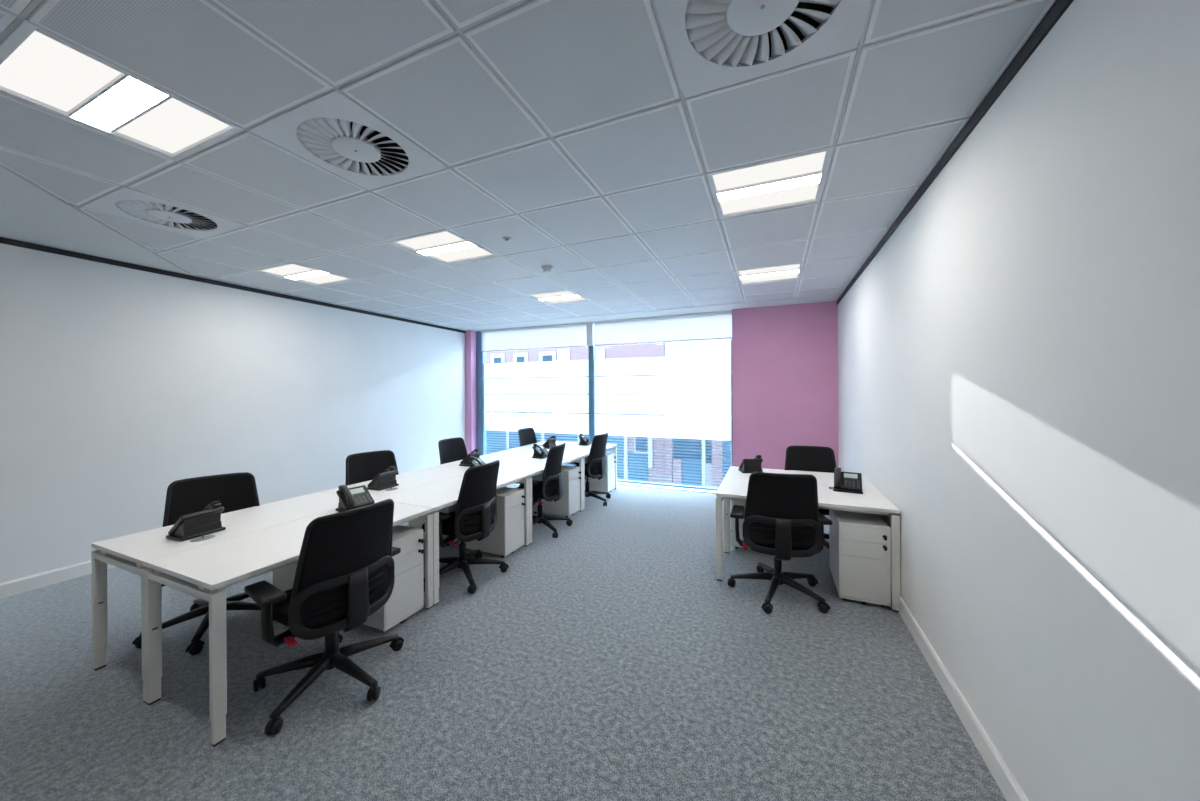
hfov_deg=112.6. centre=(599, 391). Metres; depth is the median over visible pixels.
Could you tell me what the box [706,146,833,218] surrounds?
ceiling light
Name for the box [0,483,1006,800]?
floor
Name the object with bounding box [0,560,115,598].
baseboard
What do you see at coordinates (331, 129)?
ceiling vent
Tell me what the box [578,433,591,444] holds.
desk phone
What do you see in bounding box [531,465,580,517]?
drawer pedestal
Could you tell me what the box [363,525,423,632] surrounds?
drawer pedestal
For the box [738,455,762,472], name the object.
desk phone
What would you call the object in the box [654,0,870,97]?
ceiling vent
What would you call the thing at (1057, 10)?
trim
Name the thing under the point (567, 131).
ceiling
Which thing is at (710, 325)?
roller blind
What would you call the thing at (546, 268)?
smoke detector
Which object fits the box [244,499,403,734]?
office chair
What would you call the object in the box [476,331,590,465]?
window
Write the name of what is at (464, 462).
desk phone
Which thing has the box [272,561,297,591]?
drawer pedestal
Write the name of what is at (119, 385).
wall
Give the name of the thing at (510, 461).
desk
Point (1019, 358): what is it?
wall
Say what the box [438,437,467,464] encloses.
office chair
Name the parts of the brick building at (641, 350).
pane, pane, pane, pane, pane, white post, pane, white post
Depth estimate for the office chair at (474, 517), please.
3.25 m
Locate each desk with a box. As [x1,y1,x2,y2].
[91,492,432,746]
[321,466,528,605]
[436,451,582,544]
[503,441,616,509]
[716,466,900,611]
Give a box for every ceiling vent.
[82,186,247,238]
[249,89,446,189]
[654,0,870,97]
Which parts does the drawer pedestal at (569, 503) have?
drawer, drawer, drawer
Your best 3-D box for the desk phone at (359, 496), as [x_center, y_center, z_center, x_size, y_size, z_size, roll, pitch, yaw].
[-1.776,0.760,2.888,0.169,0.181,0.243,0,0,31]
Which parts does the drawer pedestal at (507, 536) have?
drawer, drawer, drawer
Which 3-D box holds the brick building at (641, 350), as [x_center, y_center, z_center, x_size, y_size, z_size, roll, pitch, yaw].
[-0.591,0.264,24.125,11.070,8.524,8.120,0,0,23]
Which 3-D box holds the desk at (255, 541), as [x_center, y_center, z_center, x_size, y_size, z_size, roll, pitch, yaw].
[-2.046,1.205,2.589,1.276,0.735,1.254,0,0,23]
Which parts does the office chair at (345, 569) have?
armrest, seat, frame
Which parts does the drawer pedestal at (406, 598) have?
drawer, drawer, drawer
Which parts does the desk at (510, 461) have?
leg, leg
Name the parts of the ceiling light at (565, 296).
len panel, len panel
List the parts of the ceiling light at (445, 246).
len panel, len panel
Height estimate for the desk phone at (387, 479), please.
0.181 m
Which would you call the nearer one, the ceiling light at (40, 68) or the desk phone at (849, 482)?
the ceiling light at (40, 68)
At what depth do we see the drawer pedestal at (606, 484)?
6.14 m
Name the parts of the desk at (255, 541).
leg, leg, leg, long rail, leg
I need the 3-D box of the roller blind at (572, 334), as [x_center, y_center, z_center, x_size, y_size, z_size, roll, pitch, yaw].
[-1.303,-1.003,7.485,2.315,0.419,0.050,0,0,23]
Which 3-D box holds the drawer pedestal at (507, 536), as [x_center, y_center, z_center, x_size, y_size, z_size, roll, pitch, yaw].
[-1.059,1.271,3.968,0.582,0.588,0.316,0,0,23]
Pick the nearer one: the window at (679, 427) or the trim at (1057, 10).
the trim at (1057, 10)
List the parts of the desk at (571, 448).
leg, leg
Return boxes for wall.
[0,243,465,582]
[465,301,838,469]
[838,0,1199,800]
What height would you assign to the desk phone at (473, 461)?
0.181 m
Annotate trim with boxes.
[0,237,464,332]
[617,482,716,493]
[837,0,1073,304]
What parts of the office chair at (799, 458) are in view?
frame, seat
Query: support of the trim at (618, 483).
attached to the wall at (785, 357)
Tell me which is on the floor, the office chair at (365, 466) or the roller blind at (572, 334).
the office chair at (365, 466)
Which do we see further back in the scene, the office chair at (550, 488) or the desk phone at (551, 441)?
the desk phone at (551, 441)
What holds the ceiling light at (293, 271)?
attached to the ceiling
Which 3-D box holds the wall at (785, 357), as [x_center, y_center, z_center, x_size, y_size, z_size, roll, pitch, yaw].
[0.266,0.151,6.861,6.582,2.804,0.300,0,0,23]
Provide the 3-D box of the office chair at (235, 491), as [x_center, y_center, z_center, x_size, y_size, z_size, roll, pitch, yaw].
[-2.607,1.089,2.706,0.706,0.973,0.735,0,0,41]
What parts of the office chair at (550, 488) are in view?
armrest, seat, frame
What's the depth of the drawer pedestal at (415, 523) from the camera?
4.14 m
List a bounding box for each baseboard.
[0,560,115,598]
[899,596,1028,800]
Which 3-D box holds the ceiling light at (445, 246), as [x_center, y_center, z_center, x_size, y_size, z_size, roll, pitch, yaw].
[-1.301,-1.239,3.393,0.619,0.064,0.642,0,0,23]
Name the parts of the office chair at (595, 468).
seat, frame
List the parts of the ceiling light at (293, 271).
len panel, len panel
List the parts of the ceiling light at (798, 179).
len panel, len panel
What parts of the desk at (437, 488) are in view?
leg, long rail, leg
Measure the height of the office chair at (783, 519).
0.973 m
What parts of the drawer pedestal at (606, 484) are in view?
drawer, drawer, drawer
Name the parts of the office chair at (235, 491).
frame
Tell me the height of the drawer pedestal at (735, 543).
0.588 m
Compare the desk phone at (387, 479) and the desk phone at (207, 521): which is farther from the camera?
the desk phone at (387, 479)
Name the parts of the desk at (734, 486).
leg, leg, leg, long rail, leg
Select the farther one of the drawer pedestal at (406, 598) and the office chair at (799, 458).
the office chair at (799, 458)
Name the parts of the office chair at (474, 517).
armrest, seat, frame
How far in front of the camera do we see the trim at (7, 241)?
4.05 m
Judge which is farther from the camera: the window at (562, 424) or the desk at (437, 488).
the window at (562, 424)
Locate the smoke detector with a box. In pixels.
[541,265,552,272]
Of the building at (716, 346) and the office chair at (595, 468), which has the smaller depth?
the office chair at (595, 468)
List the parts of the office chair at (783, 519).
armrest, seat, frame, armrest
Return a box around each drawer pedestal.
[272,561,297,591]
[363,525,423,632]
[409,504,457,545]
[459,487,524,557]
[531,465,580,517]
[575,452,615,491]
[732,500,749,548]
[829,509,890,606]
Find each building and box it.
[486,342,664,482]
[665,339,731,487]
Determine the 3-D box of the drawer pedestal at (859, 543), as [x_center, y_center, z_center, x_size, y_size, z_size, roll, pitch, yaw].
[2.013,1.256,3.129,0.316,0.588,0.582,0,0,23]
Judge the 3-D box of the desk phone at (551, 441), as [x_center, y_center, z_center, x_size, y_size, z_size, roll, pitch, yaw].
[-0.760,0.749,6.005,0.169,0.181,0.243,0,0,29]
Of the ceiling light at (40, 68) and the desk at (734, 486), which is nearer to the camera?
the ceiling light at (40, 68)
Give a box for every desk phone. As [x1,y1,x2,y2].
[166,501,225,540]
[335,485,374,512]
[367,466,398,490]
[459,448,480,466]
[468,456,484,466]
[532,444,547,458]
[542,435,556,448]
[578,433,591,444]
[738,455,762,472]
[829,467,862,493]
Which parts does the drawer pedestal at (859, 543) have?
drawer, drawer, drawer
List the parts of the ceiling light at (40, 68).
len panel, len panel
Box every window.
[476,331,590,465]
[586,313,732,490]
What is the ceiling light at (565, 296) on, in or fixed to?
attached to the ceiling
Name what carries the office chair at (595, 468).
on the floor
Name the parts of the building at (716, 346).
pane, white post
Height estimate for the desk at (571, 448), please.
0.735 m
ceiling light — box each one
[0,19,244,160]
[253,262,355,285]
[387,229,499,264]
[526,290,590,304]
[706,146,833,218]
[735,262,803,284]
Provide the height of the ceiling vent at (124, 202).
0.068 m
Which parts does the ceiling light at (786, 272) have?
len panel, len panel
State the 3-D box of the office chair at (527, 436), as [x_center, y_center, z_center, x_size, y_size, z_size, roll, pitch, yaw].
[-0.986,1.074,6.314,0.706,0.973,0.730,0,0,22]
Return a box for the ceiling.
[0,0,1055,330]
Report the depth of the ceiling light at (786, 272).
4.19 m
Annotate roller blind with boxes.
[480,322,585,351]
[593,311,731,345]
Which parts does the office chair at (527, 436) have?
frame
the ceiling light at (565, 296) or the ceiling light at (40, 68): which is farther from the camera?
the ceiling light at (565, 296)
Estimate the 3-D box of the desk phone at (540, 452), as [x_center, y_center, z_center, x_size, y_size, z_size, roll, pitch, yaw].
[-0.753,0.751,5.117,0.169,0.181,0.243,0,0,25]
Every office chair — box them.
[132,472,273,654]
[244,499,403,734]
[345,450,398,485]
[422,460,508,593]
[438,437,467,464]
[517,442,572,537]
[518,428,536,485]
[568,433,610,505]
[727,472,831,613]
[785,446,835,548]
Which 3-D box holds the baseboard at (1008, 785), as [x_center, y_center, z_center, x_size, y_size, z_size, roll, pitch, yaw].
[1.565,1.502,1.544,0.016,0.108,8.460,0,0,23]

